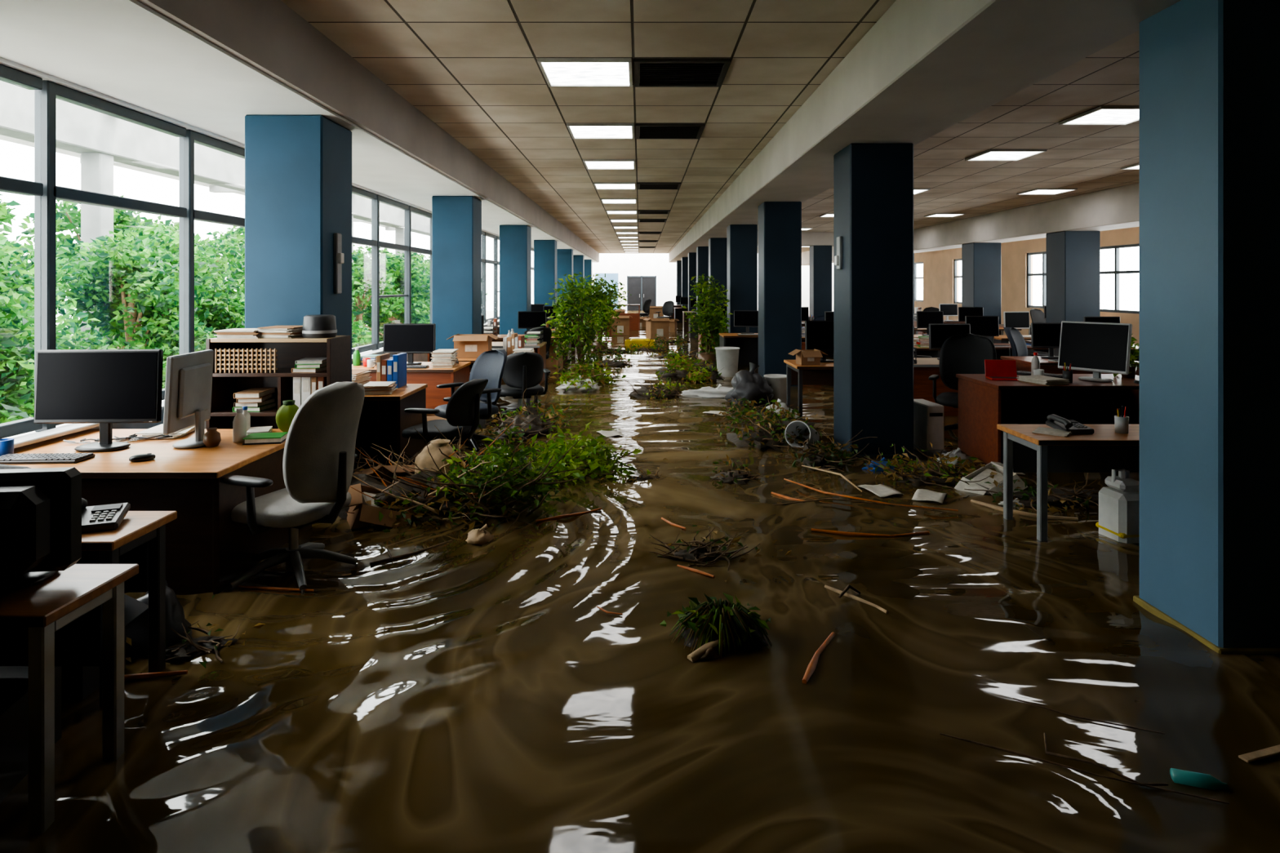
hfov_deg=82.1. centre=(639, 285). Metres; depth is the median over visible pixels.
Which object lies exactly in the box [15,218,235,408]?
tree
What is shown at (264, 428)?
paper stack
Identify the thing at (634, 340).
crate
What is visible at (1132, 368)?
potted plant
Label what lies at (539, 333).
paper tray
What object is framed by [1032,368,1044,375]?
coffee mug
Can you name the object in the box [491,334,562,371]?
office desk
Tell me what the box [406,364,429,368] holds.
keyboard
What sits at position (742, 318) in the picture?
computer monitor
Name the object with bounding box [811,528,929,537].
stick
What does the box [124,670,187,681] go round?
stick
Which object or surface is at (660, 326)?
cardboard box
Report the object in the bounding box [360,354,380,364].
book stack
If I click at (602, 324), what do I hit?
ficus tree
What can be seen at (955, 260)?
window
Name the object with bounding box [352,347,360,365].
plastic bottle
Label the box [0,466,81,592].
monitor
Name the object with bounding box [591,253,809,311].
wall
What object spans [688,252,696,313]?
column
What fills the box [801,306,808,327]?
computer monitor
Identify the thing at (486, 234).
window
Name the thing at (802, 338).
office desk
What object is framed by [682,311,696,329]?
office desk
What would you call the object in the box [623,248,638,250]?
ceiling light
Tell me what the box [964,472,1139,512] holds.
floating debris
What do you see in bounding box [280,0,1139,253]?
ceiling
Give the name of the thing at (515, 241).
column
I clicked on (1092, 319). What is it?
computer monitor
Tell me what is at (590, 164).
ceiling light
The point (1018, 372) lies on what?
keyboard
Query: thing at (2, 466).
paper
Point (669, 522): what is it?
stick
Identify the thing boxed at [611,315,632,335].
cardboard box
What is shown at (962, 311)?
computer monitor
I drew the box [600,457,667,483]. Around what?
floating debris
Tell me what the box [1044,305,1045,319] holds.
computer monitor
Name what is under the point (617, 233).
ceiling light
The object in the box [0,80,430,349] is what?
building exterior
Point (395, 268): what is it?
tree
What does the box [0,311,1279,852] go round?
water
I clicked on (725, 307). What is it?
computer monitor
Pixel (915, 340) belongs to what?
paper stack
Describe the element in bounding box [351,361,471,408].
office desk
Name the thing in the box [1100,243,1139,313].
window
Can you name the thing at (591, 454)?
plant
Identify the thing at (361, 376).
paper stack
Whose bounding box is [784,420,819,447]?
waste bin
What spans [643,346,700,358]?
floating debris
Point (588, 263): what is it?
column
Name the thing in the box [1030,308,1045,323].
office chair
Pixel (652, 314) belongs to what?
cardboard box
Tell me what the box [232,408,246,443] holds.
plastic bottle
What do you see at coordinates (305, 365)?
book stack
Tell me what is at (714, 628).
clump
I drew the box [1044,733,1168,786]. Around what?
stick
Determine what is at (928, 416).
computer tower
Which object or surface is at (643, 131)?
ceiling vent
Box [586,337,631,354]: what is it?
floating debris
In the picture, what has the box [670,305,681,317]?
office desk
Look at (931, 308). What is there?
office chair
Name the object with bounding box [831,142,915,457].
column
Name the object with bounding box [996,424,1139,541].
office desk
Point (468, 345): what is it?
cardboard box
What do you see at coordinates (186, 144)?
window
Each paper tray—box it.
[484,325,497,336]
[524,330,543,343]
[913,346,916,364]
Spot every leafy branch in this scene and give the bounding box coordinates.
[549,357,626,392]
[652,350,724,383]
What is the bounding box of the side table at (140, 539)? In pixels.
[75,511,177,707]
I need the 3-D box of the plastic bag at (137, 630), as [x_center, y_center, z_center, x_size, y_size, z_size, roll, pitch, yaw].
[-2.036,1.444,3.101,0.313,0.427,0.263,0,0,0]
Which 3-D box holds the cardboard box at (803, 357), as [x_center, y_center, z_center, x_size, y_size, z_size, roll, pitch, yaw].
[1.925,0.816,8.354,0.409,0.169,0.292,0,0,-6]
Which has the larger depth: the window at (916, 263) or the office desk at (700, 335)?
the window at (916, 263)
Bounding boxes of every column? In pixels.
[244,115,355,473]
[431,195,481,361]
[499,225,531,334]
[533,240,556,306]
[556,248,573,302]
[573,255,584,293]
[584,259,591,293]
[676,260,681,304]
[681,257,688,307]
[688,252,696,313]
[696,246,708,314]
[708,237,727,323]
[727,224,757,333]
[758,201,803,386]
[809,245,831,318]
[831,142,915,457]
[913,253,914,313]
[961,242,1000,324]
[1045,231,1100,323]
[1133,0,1279,653]
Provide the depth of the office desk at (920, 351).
10.82 m
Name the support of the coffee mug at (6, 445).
on the office desk at (206, 550)
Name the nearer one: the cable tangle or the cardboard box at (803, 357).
the cable tangle
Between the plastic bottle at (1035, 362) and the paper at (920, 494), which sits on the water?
the paper at (920, 494)
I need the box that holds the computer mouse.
[128,453,155,462]
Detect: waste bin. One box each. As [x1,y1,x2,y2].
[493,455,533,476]
[715,346,739,377]
[763,373,786,404]
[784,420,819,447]
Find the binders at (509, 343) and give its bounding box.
[502,333,524,355]
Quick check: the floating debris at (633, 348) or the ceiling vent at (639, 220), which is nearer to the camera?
the floating debris at (633, 348)
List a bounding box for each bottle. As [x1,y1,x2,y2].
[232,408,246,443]
[242,406,250,431]
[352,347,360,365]
[1031,352,1039,375]
[1169,768,1228,790]
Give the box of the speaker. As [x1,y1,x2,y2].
[302,314,337,337]
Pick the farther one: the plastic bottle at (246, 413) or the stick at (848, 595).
the plastic bottle at (246, 413)
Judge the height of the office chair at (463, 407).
0.898 m
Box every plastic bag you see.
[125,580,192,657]
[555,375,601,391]
[678,383,733,398]
[765,399,799,417]
[937,448,972,465]
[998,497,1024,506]
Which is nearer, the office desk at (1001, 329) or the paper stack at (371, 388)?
the paper stack at (371, 388)
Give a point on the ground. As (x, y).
(489, 314)
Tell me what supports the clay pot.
on the office desk at (206, 550)
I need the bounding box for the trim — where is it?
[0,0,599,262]
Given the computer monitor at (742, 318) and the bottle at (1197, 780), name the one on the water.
the bottle at (1197, 780)
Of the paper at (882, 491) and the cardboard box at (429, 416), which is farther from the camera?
the cardboard box at (429, 416)
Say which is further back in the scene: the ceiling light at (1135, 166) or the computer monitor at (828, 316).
the computer monitor at (828, 316)
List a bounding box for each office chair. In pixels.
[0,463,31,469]
[222,381,364,592]
[401,378,488,465]
[434,349,506,453]
[492,351,551,417]
[529,326,552,376]
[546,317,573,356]
[635,299,651,316]
[655,300,674,319]
[813,315,824,320]
[916,355,931,357]
[923,306,939,311]
[928,333,996,431]
[984,336,994,342]
[1003,327,1054,355]
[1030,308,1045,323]
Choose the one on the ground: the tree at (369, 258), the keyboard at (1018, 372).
the tree at (369, 258)
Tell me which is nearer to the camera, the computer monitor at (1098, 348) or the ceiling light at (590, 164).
the computer monitor at (1098, 348)
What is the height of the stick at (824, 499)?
0.039 m
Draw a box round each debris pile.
[337,421,557,537]
[353,447,469,476]
[474,387,595,450]
[620,371,694,400]
[700,394,829,453]
[764,429,875,471]
[850,441,999,490]
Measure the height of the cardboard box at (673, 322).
0.567 m
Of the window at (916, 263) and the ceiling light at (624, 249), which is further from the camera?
the ceiling light at (624, 249)
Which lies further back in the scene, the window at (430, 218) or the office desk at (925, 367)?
the window at (430, 218)
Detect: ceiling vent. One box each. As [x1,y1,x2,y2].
[634,57,730,87]
[635,123,705,138]
[637,182,681,189]
[638,209,670,213]
[638,218,666,222]
[638,231,661,234]
[639,240,657,242]
[639,246,655,248]
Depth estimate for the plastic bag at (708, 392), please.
9.90 m
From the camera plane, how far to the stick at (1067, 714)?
2.53 m
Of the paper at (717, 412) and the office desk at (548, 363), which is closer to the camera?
the paper at (717, 412)
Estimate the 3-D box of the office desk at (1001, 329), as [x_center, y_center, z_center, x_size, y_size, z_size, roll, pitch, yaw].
[7.275,1.274,15.690,1.350,0.748,0.781,0,0,0]
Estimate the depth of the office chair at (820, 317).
14.23 m
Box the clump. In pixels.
[659,592,772,662]
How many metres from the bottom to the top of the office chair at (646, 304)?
1.098 m
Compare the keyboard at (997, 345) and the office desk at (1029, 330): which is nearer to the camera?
the keyboard at (997, 345)
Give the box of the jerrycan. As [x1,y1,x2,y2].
[1095,468,1139,543]
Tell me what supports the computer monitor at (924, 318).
on the office desk
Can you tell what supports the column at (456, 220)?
on the floor
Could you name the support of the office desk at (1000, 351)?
on the floor
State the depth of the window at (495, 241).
18.19 m
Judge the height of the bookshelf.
1.300 m
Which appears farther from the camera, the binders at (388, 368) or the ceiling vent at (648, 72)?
the binders at (388, 368)
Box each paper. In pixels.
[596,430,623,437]
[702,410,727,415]
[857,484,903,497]
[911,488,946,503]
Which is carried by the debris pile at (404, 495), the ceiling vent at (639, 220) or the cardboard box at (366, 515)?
the cardboard box at (366, 515)
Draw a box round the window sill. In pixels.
[13,320,499,448]
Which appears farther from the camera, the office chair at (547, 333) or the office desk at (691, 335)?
the office desk at (691, 335)
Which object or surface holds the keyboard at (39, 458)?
on the office desk at (206, 550)
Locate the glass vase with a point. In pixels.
(286, 413)
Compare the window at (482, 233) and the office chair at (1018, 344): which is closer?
the office chair at (1018, 344)
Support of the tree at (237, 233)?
on the ground
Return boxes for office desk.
[8,428,311,595]
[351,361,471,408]
[353,383,427,466]
[427,342,546,385]
[457,358,537,405]
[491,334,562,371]
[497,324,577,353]
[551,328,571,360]
[605,304,639,329]
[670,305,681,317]
[674,307,688,322]
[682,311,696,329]
[688,315,705,337]
[697,324,727,350]
[719,333,758,364]
[783,360,833,420]
[801,337,833,359]
[803,326,833,355]
[913,320,964,334]
[913,345,940,357]
[913,357,958,416]
[914,327,926,334]
[955,373,1139,464]
[993,335,1058,355]
[993,343,1055,359]
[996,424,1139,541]
[999,327,1022,335]
[1000,355,1139,375]
[1028,324,1031,335]
[1058,345,1139,360]
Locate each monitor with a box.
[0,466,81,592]
[33,349,163,452]
[162,349,213,448]
[382,323,435,364]
[481,315,484,333]
[517,311,546,335]
[531,303,545,311]
[543,306,564,319]
[675,295,681,304]
[680,297,688,307]
[689,298,696,307]
[711,305,727,317]
[733,310,758,333]
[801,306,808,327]
[804,320,833,362]
[824,311,833,320]
[916,311,943,335]
[928,324,970,359]
[938,303,957,320]
[958,306,983,321]
[964,315,999,336]
[1003,311,1030,335]
[1031,322,1061,358]
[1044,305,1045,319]
[1057,320,1132,382]
[1083,316,1119,323]
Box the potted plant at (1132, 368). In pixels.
[1113,333,1139,377]
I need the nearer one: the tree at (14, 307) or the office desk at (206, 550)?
the office desk at (206, 550)
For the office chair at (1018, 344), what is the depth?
10.03 m
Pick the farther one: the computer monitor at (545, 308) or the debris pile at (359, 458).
the computer monitor at (545, 308)
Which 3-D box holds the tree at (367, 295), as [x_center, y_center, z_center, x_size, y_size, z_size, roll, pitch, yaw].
[-12.014,-0.041,28.371,3.870,4.191,3.614,0,0,20]
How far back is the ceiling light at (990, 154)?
9.69 m
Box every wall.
[0,57,533,448]
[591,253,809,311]
[801,182,1139,265]
[831,226,1139,344]
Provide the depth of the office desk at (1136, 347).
10.87 m
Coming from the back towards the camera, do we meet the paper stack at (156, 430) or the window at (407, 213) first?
the window at (407, 213)
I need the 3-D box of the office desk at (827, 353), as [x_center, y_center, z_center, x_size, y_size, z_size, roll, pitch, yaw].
[3.575,1.274,15.790,1.350,0.749,0.781,0,0,0]
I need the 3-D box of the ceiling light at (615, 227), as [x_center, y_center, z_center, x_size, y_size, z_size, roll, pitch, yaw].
[-0.425,-1.728,21.725,0.720,0.026,0.720,0,0,0]
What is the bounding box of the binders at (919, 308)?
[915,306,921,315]
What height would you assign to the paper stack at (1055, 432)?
0.017 m
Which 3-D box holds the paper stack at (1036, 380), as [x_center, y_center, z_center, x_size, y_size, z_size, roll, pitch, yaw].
[3.349,0.786,6.098,0.261,0.047,0.334,0,0,-17]
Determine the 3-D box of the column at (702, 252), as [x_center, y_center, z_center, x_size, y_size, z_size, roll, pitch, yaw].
[2.120,0.200,23.680,0.590,2.900,0.590,0,0,0]
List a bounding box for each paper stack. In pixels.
[135,423,195,439]
[213,328,260,338]
[246,426,272,435]
[255,325,302,338]
[351,369,372,384]
[363,381,397,395]
[430,349,457,368]
[512,347,535,353]
[913,337,919,346]
[1016,375,1070,386]
[1031,426,1071,436]
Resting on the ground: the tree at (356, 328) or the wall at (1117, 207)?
the tree at (356, 328)
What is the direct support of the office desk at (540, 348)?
on the floor
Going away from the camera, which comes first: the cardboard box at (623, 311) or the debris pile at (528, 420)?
the debris pile at (528, 420)
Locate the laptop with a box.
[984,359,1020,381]
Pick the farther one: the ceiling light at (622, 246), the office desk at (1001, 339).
the ceiling light at (622, 246)
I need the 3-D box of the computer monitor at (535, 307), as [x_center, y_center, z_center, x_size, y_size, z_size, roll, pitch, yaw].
[-2.644,0.680,18.526,0.500,0.440,0.190,0,0,-1]
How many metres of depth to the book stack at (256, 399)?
4.90 m
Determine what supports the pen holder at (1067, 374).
on the office desk at (984, 403)
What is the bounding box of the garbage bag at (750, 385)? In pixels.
[724,362,773,406]
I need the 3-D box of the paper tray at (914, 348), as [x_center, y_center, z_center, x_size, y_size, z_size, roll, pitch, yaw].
[3.054,0.806,8.612,0.255,0.182,0.332,0,0,0]
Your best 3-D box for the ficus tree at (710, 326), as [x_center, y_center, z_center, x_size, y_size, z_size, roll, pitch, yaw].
[1.381,0.705,14.573,0.938,1.890,0.956,0,0,-33]
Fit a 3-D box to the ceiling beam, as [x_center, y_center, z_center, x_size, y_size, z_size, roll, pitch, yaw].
[2.000,-1.494,18.500,0.900,0.488,42.000,0,0,0]
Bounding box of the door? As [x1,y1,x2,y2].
[626,275,656,311]
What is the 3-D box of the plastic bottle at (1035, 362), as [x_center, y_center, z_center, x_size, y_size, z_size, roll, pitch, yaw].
[3.500,0.700,6.500,0.070,0.220,0.070,0,0,0]
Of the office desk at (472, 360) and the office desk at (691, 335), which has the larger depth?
the office desk at (691, 335)
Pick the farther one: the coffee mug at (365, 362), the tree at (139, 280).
the tree at (139, 280)
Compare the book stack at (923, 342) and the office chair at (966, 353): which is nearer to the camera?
the office chair at (966, 353)
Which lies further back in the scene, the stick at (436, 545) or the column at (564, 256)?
the column at (564, 256)
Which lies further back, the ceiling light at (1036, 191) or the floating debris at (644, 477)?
the ceiling light at (1036, 191)
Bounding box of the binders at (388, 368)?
[376,352,406,388]
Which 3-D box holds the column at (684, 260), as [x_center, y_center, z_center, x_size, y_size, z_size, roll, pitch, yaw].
[2.120,0.200,32.280,0.590,2.900,0.590,0,0,0]
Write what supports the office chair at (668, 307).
on the floor
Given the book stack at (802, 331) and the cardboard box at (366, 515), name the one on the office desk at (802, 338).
the book stack at (802, 331)
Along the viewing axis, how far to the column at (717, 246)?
19.20 m
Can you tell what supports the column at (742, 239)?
on the floor
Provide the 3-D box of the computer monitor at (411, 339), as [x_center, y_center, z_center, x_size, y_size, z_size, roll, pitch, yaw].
[-2.622,0.665,8.380,0.580,0.470,0.190,0,0,-3]
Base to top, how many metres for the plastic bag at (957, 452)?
0.191 m
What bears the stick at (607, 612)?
on the water
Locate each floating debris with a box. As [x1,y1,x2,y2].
[125,594,265,674]
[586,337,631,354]
[588,348,644,366]
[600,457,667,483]
[625,333,670,351]
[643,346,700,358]
[649,524,791,582]
[654,330,690,343]
[706,453,773,485]
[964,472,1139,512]
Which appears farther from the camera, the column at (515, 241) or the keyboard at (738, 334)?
the column at (515, 241)
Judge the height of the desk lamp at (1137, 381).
0.463 m
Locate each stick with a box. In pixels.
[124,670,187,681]
[236,585,314,591]
[369,539,452,564]
[385,534,422,560]
[535,507,601,522]
[596,605,622,614]
[661,517,685,529]
[676,564,714,577]
[771,491,804,501]
[772,497,980,517]
[783,478,958,511]
[801,465,862,492]
[802,631,835,684]
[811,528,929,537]
[824,585,888,613]
[838,584,860,598]
[939,733,1229,804]
[970,499,1078,520]
[1013,697,1164,733]
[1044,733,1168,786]
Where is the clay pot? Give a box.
[202,427,221,447]
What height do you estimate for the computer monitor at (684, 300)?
0.440 m
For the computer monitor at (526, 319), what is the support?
on the office desk at (548, 363)
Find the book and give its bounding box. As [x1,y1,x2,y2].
[242,431,288,444]
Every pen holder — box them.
[1062,362,1072,382]
[1114,405,1128,433]
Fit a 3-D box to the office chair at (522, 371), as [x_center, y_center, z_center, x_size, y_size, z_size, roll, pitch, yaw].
[-1.349,1.184,8.289,0.664,0.928,0.662,0,0,27]
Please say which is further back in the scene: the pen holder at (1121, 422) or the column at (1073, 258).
the column at (1073, 258)
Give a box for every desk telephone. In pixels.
[81,497,130,533]
[1045,413,1094,434]
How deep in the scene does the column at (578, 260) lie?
30.00 m
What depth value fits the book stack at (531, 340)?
11.11 m
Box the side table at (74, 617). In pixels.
[0,564,138,834]
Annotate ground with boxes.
[65,311,499,339]
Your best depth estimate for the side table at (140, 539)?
2.87 m
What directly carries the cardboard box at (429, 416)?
on the water
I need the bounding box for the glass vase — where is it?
[275,400,298,431]
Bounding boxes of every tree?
[0,193,69,331]
[0,233,101,422]
[0,235,34,423]
[4,195,196,349]
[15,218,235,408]
[64,232,230,347]
[89,219,244,382]
[198,235,244,328]
[202,226,244,289]
[351,245,404,346]
[351,251,430,343]
[351,276,371,347]
[353,244,369,324]
[353,248,393,305]
[367,270,430,339]
[384,253,428,271]
[387,250,426,262]
[397,253,430,323]
[420,260,430,322]
[540,271,623,373]
[577,277,631,350]
[681,274,733,361]
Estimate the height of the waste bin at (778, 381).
0.500 m
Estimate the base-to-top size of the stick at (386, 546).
0.015 m
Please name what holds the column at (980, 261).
on the floor
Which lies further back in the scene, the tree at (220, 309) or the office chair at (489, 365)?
the tree at (220, 309)
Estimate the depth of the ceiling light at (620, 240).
28.21 m
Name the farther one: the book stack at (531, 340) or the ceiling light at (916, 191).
the ceiling light at (916, 191)
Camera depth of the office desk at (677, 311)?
30.21 m
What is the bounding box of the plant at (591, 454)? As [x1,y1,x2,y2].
[519,421,651,490]
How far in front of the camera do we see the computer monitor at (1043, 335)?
9.08 m
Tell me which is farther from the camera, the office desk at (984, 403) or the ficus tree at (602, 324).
the ficus tree at (602, 324)
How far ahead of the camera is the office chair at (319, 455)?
3.68 m
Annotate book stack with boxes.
[232,387,276,411]
[291,356,326,373]
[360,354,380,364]
[524,334,538,345]
[801,329,804,337]
[916,335,928,347]
[1025,340,1031,346]
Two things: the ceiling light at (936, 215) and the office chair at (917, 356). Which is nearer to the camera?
the office chair at (917, 356)
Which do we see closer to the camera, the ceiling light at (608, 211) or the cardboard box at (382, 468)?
the cardboard box at (382, 468)
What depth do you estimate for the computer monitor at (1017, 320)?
13.06 m
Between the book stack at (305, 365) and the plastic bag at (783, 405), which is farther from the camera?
the plastic bag at (783, 405)
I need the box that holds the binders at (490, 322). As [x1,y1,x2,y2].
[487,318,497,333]
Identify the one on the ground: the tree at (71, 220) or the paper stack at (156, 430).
the tree at (71, 220)
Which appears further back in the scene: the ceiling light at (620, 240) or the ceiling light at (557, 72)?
the ceiling light at (620, 240)
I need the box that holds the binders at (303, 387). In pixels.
[293,377,326,408]
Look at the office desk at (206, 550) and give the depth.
3.62 m
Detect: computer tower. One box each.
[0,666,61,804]
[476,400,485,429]
[913,399,946,455]
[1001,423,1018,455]
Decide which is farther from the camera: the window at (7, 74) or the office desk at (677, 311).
the office desk at (677, 311)
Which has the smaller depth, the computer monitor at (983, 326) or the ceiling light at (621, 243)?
the computer monitor at (983, 326)
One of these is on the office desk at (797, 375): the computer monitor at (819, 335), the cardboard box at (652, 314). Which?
the computer monitor at (819, 335)
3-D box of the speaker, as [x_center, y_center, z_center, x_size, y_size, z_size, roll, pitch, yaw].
[-2.180,0.275,5.000,0.222,0.150,0.222,0,0,0]
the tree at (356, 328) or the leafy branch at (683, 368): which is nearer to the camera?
the leafy branch at (683, 368)
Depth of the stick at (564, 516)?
4.75 m
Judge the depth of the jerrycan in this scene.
4.31 m
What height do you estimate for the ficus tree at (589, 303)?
1.892 m
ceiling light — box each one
[537,57,632,86]
[566,123,634,138]
[582,159,635,169]
[593,182,636,189]
[600,198,636,203]
[605,209,637,213]
[609,218,637,222]
[613,226,637,228]
[615,231,638,234]
[617,235,638,238]
[619,240,638,241]
[621,243,638,244]
[622,246,638,248]
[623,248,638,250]
[801,227,813,230]
[818,213,833,217]
[913,188,930,194]
[924,213,965,217]
[964,149,1046,160]
[1016,188,1077,194]
[1058,106,1139,124]
[1120,163,1139,169]
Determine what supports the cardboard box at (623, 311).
on the floor
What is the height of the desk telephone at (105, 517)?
0.096 m
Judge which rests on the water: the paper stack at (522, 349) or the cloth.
the cloth
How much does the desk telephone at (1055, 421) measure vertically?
0.096 m
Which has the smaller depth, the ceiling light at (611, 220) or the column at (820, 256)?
the ceiling light at (611, 220)
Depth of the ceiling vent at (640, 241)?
28.38 m
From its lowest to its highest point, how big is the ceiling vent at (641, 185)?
0.028 m
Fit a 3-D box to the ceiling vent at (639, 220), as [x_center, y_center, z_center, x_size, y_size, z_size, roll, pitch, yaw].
[0.325,-1.728,19.475,0.740,0.028,0.720,0,0,0]
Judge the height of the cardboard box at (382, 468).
0.379 m
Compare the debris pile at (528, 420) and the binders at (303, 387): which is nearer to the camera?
the binders at (303, 387)
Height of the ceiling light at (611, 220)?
0.026 m
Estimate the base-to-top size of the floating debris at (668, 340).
0.430 m
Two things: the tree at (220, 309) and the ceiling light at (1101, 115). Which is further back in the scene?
the tree at (220, 309)
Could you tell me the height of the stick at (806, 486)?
0.032 m
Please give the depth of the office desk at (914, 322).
18.37 m
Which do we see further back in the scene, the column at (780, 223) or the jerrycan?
the column at (780, 223)
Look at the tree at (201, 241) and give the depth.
18.83 m
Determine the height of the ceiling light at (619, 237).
0.026 m
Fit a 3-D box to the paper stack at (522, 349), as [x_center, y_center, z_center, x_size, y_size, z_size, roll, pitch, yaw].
[-1.452,0.846,9.204,0.271,0.107,0.336,0,0,-6]
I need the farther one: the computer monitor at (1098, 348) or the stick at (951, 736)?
the computer monitor at (1098, 348)
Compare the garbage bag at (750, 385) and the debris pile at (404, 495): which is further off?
the garbage bag at (750, 385)
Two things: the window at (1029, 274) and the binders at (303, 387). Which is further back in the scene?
the window at (1029, 274)
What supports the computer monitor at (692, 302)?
on the office desk at (685, 324)
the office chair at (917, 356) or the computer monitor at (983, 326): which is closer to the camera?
the office chair at (917, 356)
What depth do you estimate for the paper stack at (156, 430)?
4.34 m
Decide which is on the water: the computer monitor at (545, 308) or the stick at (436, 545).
the stick at (436, 545)
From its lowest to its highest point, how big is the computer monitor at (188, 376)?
0.520 m
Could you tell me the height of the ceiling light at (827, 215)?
0.026 m
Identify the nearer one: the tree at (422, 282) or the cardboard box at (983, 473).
the cardboard box at (983, 473)
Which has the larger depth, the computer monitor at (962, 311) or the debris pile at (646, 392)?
the computer monitor at (962, 311)
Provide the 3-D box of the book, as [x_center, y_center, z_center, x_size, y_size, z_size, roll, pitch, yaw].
[-2.160,0.881,4.240,0.200,0.037,0.150,0,0,-11]
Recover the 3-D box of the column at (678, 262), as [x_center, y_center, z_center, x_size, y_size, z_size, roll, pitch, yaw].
[2.120,0.200,36.780,0.590,2.900,0.590,0,0,0]
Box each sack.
[414,439,457,474]
[465,524,493,545]
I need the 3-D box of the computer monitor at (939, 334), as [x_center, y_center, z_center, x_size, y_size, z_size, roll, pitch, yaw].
[3.743,0.680,8.914,0.500,0.440,0.190,0,0,-2]
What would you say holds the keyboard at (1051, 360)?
on the office desk at (1023, 362)
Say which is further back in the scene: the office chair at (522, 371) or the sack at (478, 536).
the office chair at (522, 371)
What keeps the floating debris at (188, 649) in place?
on the water
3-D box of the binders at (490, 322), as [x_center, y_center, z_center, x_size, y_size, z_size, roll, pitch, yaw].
[-2.678,0.747,13.341,0.156,0.306,0.242,0,0,-6]
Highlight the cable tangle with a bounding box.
[63,433,173,444]
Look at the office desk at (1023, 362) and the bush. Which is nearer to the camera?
the bush
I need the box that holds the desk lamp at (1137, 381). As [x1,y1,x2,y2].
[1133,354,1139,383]
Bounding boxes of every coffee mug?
[0,438,13,456]
[363,357,370,366]
[366,359,375,368]
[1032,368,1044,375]
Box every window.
[0,63,43,439]
[34,80,186,431]
[178,128,244,354]
[351,186,377,355]
[371,194,408,350]
[404,205,431,323]
[430,217,431,323]
[481,231,484,323]
[481,231,497,323]
[493,235,499,319]
[914,262,923,302]
[954,258,961,303]
[1026,251,1045,308]
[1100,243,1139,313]
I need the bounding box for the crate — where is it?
[625,337,654,346]
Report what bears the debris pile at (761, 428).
on the floor
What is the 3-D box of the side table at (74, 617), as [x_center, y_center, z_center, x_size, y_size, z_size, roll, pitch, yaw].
[-2.185,1.274,2.189,1.130,0.748,0.381,0,0,0]
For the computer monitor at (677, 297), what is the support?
on the office desk at (675, 306)
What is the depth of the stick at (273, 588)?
3.61 m
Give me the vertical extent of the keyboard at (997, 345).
0.023 m
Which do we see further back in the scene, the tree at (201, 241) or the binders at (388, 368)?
the tree at (201, 241)
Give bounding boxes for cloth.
[861,457,895,471]
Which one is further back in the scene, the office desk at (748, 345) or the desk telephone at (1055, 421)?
the office desk at (748, 345)
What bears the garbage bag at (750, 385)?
on the floor
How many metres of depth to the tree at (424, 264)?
27.48 m
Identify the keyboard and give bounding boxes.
[0,453,95,464]
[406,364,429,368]
[737,333,758,335]
[994,344,1010,346]
[1016,370,1062,378]
[1048,359,1057,362]
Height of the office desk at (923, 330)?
0.748 m
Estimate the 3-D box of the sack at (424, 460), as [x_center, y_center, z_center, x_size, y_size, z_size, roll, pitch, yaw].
[-1.423,1.345,5.147,0.361,0.528,0.314,0,0,0]
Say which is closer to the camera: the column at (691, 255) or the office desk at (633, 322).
the office desk at (633, 322)
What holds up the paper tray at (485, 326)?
on the office desk at (548, 363)
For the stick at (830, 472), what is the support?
on the water
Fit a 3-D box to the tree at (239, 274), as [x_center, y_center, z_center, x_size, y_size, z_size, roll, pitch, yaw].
[-7.434,0.514,14.723,2.394,3.084,3.082,0,0,36]
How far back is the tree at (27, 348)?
9.09 m
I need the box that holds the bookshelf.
[205,335,350,428]
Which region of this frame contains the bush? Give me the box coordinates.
[392,426,589,533]
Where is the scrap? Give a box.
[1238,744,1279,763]
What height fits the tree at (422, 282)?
3.005 m
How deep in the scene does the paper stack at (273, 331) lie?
4.89 m
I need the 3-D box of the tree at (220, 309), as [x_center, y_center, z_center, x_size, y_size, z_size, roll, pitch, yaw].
[-8.029,0.467,13.067,2.804,3.279,2.869,0,0,6]
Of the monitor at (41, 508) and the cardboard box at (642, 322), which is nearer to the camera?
the monitor at (41, 508)
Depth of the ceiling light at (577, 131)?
8.21 m
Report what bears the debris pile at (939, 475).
in the water
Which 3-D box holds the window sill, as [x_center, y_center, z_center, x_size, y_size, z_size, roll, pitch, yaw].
[-3.430,0.863,21.255,0.140,0.025,36.490,0,0,0]
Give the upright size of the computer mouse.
0.033 m
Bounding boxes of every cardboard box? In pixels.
[346,483,419,528]
[352,465,414,486]
[426,413,464,441]
[446,333,499,358]
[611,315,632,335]
[614,309,626,313]
[638,316,650,326]
[643,317,671,338]
[648,306,663,318]
[669,319,679,332]
[787,348,827,365]
[954,461,1027,494]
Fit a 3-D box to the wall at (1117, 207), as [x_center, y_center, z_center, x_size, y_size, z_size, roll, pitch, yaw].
[8.800,-1.414,18.500,0.800,0.648,42.000,0,0,0]
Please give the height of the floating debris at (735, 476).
0.203 m

